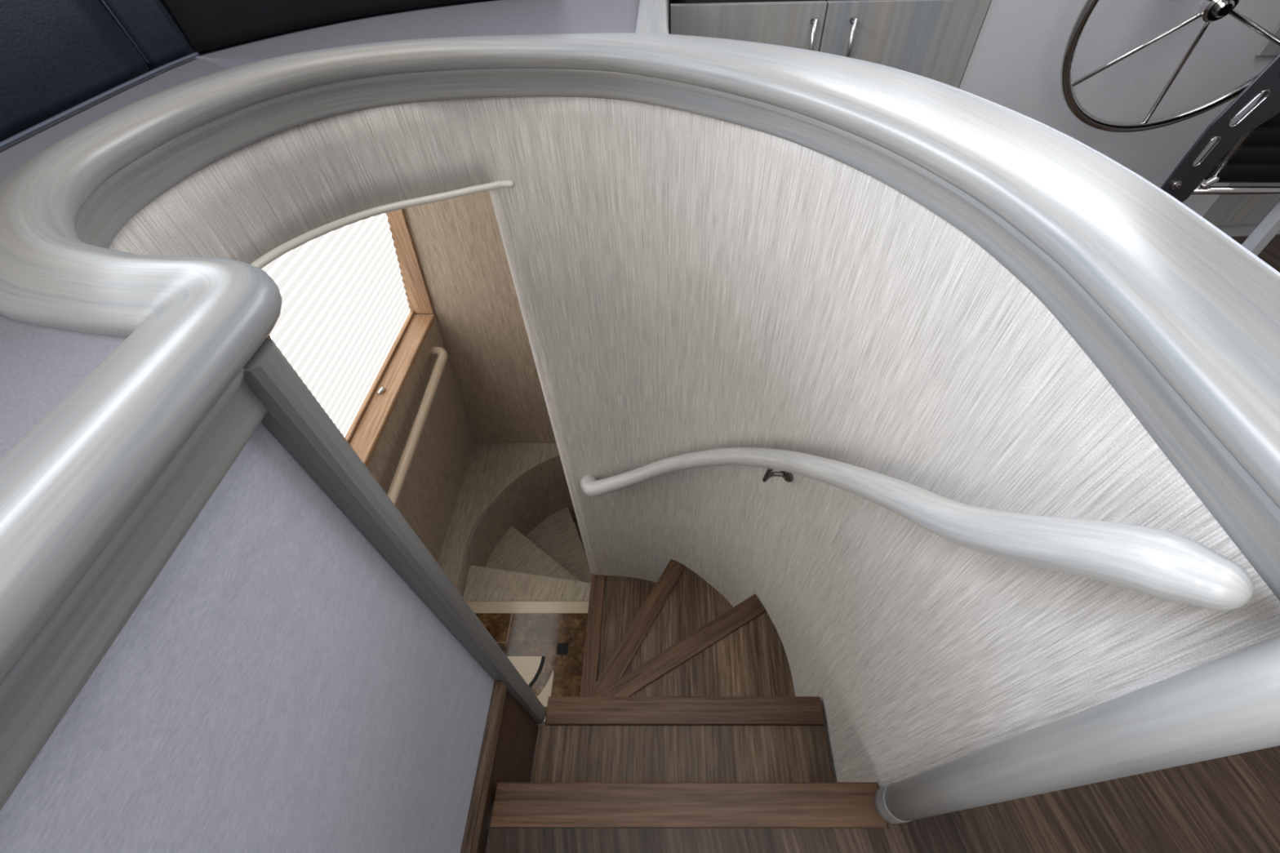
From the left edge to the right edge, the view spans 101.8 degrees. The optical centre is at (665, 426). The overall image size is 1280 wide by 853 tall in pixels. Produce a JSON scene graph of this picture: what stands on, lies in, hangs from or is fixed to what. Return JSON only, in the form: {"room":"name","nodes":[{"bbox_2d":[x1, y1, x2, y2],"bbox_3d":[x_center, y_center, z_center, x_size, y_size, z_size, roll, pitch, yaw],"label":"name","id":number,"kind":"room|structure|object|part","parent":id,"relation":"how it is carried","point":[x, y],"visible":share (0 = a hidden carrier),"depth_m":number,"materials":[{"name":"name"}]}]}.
{"room":"yacht stairwell","nodes":[
{"label":"yacht stairwell","id":0,"kind":"room"},
{"bbox_2d":[0,188,595,852],"bbox_3d":[-0.340,0.376,1.315,0.120,2.012,2.336,0,50,0],"label":"wall","id":1,"kind":"structure","parent":0,"point":[277,686],"depth_m":0.37,"materials":[{"name":"paint"}]},
{"bbox_2d":[0,0,639,460],"bbox_3d":[-0.772,-0.598,0.840,1.457,0.059,3.200,0,50,0],"label":"ledge","id":2,"kind":"object","parent":1,"relation":"on","point":[40,366],"visible":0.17,"depth_m":0.69,"materials":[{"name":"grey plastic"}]},
{"bbox_2d":[0,0,199,149],"bbox_3d":[-0.749,-0.268,0.304,0.170,0.325,0.990,1,50,1],"label":"settee","id":3,"kind":"object","parent":2,"relation":"on","point":[59,59],"visible":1,"depth_m":0.60,"materials":[{"name":"blue leather"}]},
{"bbox_3d":[-0.743,-0.609,0.596,0.150,0.325,0.074,7,50,6],"label":"panel","id":4,"kind":"part","parent":3,"relation":"part of","materials":[{"name":"blue leather"}]},
{"bbox_2d":[159,0,490,54],"bbox_3d":[-0.503,-0.850,0.808,0.711,0.334,0.191,-37,59,-27],"label":"settee","id":5,"kind":"object","parent":2,"relation":"on","point":[206,25],"visible":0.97,"depth_m":0.78,"materials":[{"name":"black leather"}]},
{"bbox_2d":[249,180,514,269],"bbox_3d":[-0.416,-0.215,0.696,0.237,0.037,0.590,6,50,5],"label":"trim","id":6,"kind":"structure","parent":1,"relation":"attached to","point":[291,244],"depth_m":0.80,"materials":[{"name":"grey"}]},
{"bbox_2d":[461,680,506,852],"bbox_3d":[-0.271,0.742,0.589,0.015,0.025,0.836,0,50,0],"label":"trim","id":7,"kind":"structure","parent":1,"relation":"attached to","point":[470,844],"depth_m":0.77,"materials":[{"name":"brown wood"}]},
{"bbox_2d":[461,680,538,852],"bbox_3d":[-0.274,0.963,0.847,0.010,0.702,0.836,0,50,0],"label":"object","id":8,"kind":"structure","parent":1,"relation":"attached to","point":[514,753],"depth_m":0.92,"materials":[{"name":"brown wood"}]},
{"bbox_2d":[0,0,1279,811],"bbox_3d":[-0.058,-0.595,0.851,1.109,0.136,3.210,0,50,0],"label":"rail","id":9,"kind":"object","parent":1,"relation":"on","point":[1182,322],"visible":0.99,"depth_m":0.38,"materials":[{"name":"grey wood"}]},
{"bbox_2d":[488,559,888,828],"bbox_3d":[0.022,0.681,1.553,0.642,1.254,0.883,0,50,0],"label":"staircase","id":10,"kind":"structure","parent":1,"relation":"attached to","point":[687,713],"depth_m":1.10,"materials":[{"name":"brown wood"}]},
{"bbox_2d":[243,337,546,724],"bbox_3d":[-0.278,0.286,0.726,0.044,1.024,0.036,0,50,0],"label":"newel post","id":11,"kind":"object","parent":10,"relation":"on","point":[294,416],"visible":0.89,"depth_m":0.45,"materials":[{"name":"grey wood"}]},
{"bbox_2d":[367,312,474,562],"bbox_3d":[-0.983,0.584,1.790,0.076,0.858,2.037,0,50,0],"label":"wall","id":12,"kind":"structure","parent":0,"point":[428,497],"depth_m":2.17,"materials":[{"name":"brown wood"}]},
{"bbox_2d":[266,208,435,467],"bbox_3d":[-0.950,-0.126,1.189,0.221,1.025,1.736,0,50,0],"label":"window","id":13,"kind":"structure","parent":12,"relation":"in","point":[365,433],"depth_m":1.88,"materials":[{"name":"brown wood"}]},
{"bbox_2d":[261,213,409,436],"bbox_3d":[-0.947,-0.131,1.170,0.175,0.990,1.719,0,50,0],"label":"pleated shade","id":14,"kind":"object","parent":13,"relation":"attached to","point":[344,304],"visible":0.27,"depth_m":1.57,"materials":[{"name":"grey fabric"}]},
{"bbox_3d":[-0.999,0.204,1.563,0.122,0.027,1.720,0,50,0],"label":"sill","id":15,"kind":"part","parent":13,"relation":"part of","materials":[{"name":"brown wood"}]},
{"bbox_2d":[386,345,448,506],"bbox_3d":[-0.928,0.136,1.782,0.096,0.130,1.144,0,50,0],"label":"handrail","id":16,"kind":"object","parent":12,"relation":"attached to","point":[395,488],"visible":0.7,"depth_m":1.89,"materials":[{"name":"beige wood"}]},
{"bbox_3d":[-0.953,-0.304,2.107,0.010,0.052,0.052,0,50,0],"label":"wall plate","id":17,"kind":"part","parent":16,"relation":"part of","materials":[{"name":"beige wood"}]},
{"bbox_2d":[403,191,556,509],"bbox_3d":[-0.700,-0.293,2.331,0.900,2.635,0.001,0,50,0],"label":"wall","id":18,"kind":"structure","parent":0,"point":[458,242],"depth_m":2.15,"materials":[{"name":"beige wood"}]},
{"bbox_2d":[458,457,577,596],"bbox_3d":[-0.771,0.896,2.713,0.376,0.909,1.535,18,52,15],"label":"wall","id":19,"kind":"structure","parent":0,"point":[544,491],"depth_m":2.75,"materials":[{"name":"beige wood"}]},
{"bbox_2d":[437,443,559,591],"bbox_3d":[-0.661,0.642,2.319,0.722,0.020,1.436,0,50,0],"label":"ledge","id":20,"kind":"object","parent":19,"relation":"on","point":[492,468],"visible":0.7,"depth_m":2.61,"materials":[{"name":"beige wood"}]},
{"bbox_2d":[466,601,589,722],"bbox_3d":[-0.670,1.247,1.926,0.759,0.051,1.205,0,50,0],"label":"floor","id":21,"kind":"structure","parent":0,"point":[544,642],"depth_m":2.20,"materials":[{"name":"brown tile"}]},
{"bbox_2d":[108,96,1279,787],"bbox_3d":[-0.036,0.396,1.309,1.039,1.996,0.683,12,51,10],"label":"wall","id":22,"kind":"structure","parent":0,"point":[691,282],"depth_m":0.78,"materials":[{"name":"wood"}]},
{"bbox_2d":[580,447,1253,611],"bbox_3d":[0.132,0.076,0.980,0.284,1.061,0.974,-29,55,-22],"label":"curved handrail","id":23,"kind":"object","parent":22,"relation":"attached to","point":[1166,566],"visible":1,"depth_m":0.39,"materials":[{"name":"grey wood"}]},
{"bbox_3d":[0.258,0.102,1.103,0.006,0.034,0.034,-24,54,-19],"label":"bracket plate","id":24,"kind":"part","parent":23,"relation":"part of","materials":[{"name":"brown metal"}]},
{"bbox_2d":[484,234,1279,852],"bbox_3d":[1.861,0.133,1.234,4.279,0.050,3.800,0,50,0],"label":"floor","id":25,"kind":"structure","parent":0,"point":[1228,804],"depth_m":0.79,"materials":[{"name":"brown wood"}]},
{"bbox_2d":[668,0,991,88],"bbox_3d":[0.411,-0.999,1.668,0.801,0.760,0.538,0,50,0],"label":"base cabinet","id":26,"kind":"object","parent":25,"relation":"on","point":[933,39],"visible":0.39,"depth_m":1.30,"materials":[{"name":"grey wood"}]},
{"bbox_3d":[0.204,-0.818,1.508,0.384,0.648,0.018,-4,50,-3],"label":"door","id":27,"kind":"part","parent":26,"relation":"part of","materials":[{"name":"grey wood"}]},
{"bbox_3d":[0.368,-0.955,1.314,0.010,0.122,0.010,0,50,0],"label":"handle","id":28,"kind":"part","parent":26,"relation":"part of","materials":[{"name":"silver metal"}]},
{"bbox_3d":[0.467,-1.005,1.289,0.011,0.011,0.026,-4,50,-3],"label":"handle stem","id":29,"kind":"part","parent":26,"relation":"part of","materials":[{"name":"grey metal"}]},
{"bbox_3d":[0.468,-0.962,1.320,0.010,0.122,0.010,0,50,0],"label":"handle","id":30,"kind":"part","parent":26,"relation":"part of","materials":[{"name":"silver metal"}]},
{"bbox_3d":[0.604,-0.844,1.531,0.412,0.648,0.018,-4,50,-3],"label":"door","id":31,"kind":"part","parent":26,"relation":"part of","materials":[{"name":"grey wood"}]},
{"bbox_2d":[874,635,1279,824],"bbox_3d":[0.349,0.340,0.517,0.048,0.772,0.048,0,50,0],"label":"end post","id":32,"kind":"object","parent":25,"relation":"on","point":[1228,705],"visible":1,"depth_m":0.37,"materials":[{"name":"grey wood"}]},
{"bbox_2d":[958,0,1279,236],"bbox_3d":[1.905,-1.171,1.559,2.214,1.150,0.312,-4,50,-3],"label":"console","id":33,"kind":"object","parent":25,"relation":"on","point":[1015,61],"visible":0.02,"depth_m":1.45,"materials":[{"name":"polished steel"},{"name":"pale grey paint"},{"name":"grey veneer"}]},
{"bbox_2d":[1060,0,1279,132],"bbox_3d":[1.215,-0.997,1.200,0.575,0.563,0.325,0,50,0],"label":"steering wheel","id":34,"kind":"object","parent":33,"relation":"attached to","point":[1210,11],"visible":0.94,"depth_m":1.26,"materials":[{"name":"silver metal"}]},
{"bbox_3d":[2.257,-0.825,1.789,0.732,0.246,0.022,-4,50,-3],"label":"door","id":35,"kind":"part","parent":33,"relation":"part of","materials":[{"name":"grey wood"}]},
{"bbox_2d":[1256,22,1279,55],"bbox_3d":[1.784,-1.113,1.363,0.285,0.227,0.010,-4,50,-3],"label":"panel frame","id":36,"kind":"object","parent":33,"relation":"attached to","point":[1268,48],"visible":0.67,"depth_m":1.43,"materials":[{"name":"grey wood"}]},
{"bbox_3d":[1.798,-1.051,1.437,0.257,0.033,0.009,-4,50,-3],"label":"frame","id":37,"kind":"part","parent":36,"relation":"part of","materials":[{"name":"grey wood"}]},
{"bbox_2d":[1160,53,1279,256],"bbox_3d":[1.501,-0.591,1.172,0.734,0.986,0.068,0,50,0],"label":"chair","id":38,"kind":"object","parent":25,"relation":"on","point":[1246,150],"visible":0.91,"depth_m":1.14,"materials":[{"name":"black metal"}]},
{"bbox_3d":[1.500,-0.409,1.385,0.060,0.425,0.040,0,50,0],"label":"leg","id":39,"kind":"part","parent":38,"relation":"part of","materials":[{"name":"grey paint"}]},
{"bbox_2d":[933,80,1279,276],"bbox_3d":[0.349,-0.066,0.868,0.238,0.766,1.047,-22,53,-18],"label":"wall","id":40,"kind":"structure","parent":0,"point":[1207,222],"depth_m":0.51,"materials":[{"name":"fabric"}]},
{"bbox_3d":[-0.675,1.244,3.027,0.850,0.020,1.440,0,50,0],"label":"floor","id":41,"kind":"structure","parent":0,"visible":0},
{"bbox_2d":[462,506,591,601],"bbox_3d":[-0.599,0.744,2.883,0.625,0.850,0.802,0,50,0],"label":"carpeted staircase","id":42,"kind":"structure","parent":41,"relation":"on","point":[549,563],"depth_m":2.64,"materials":[{"name":"beige carpet"}]}
]}

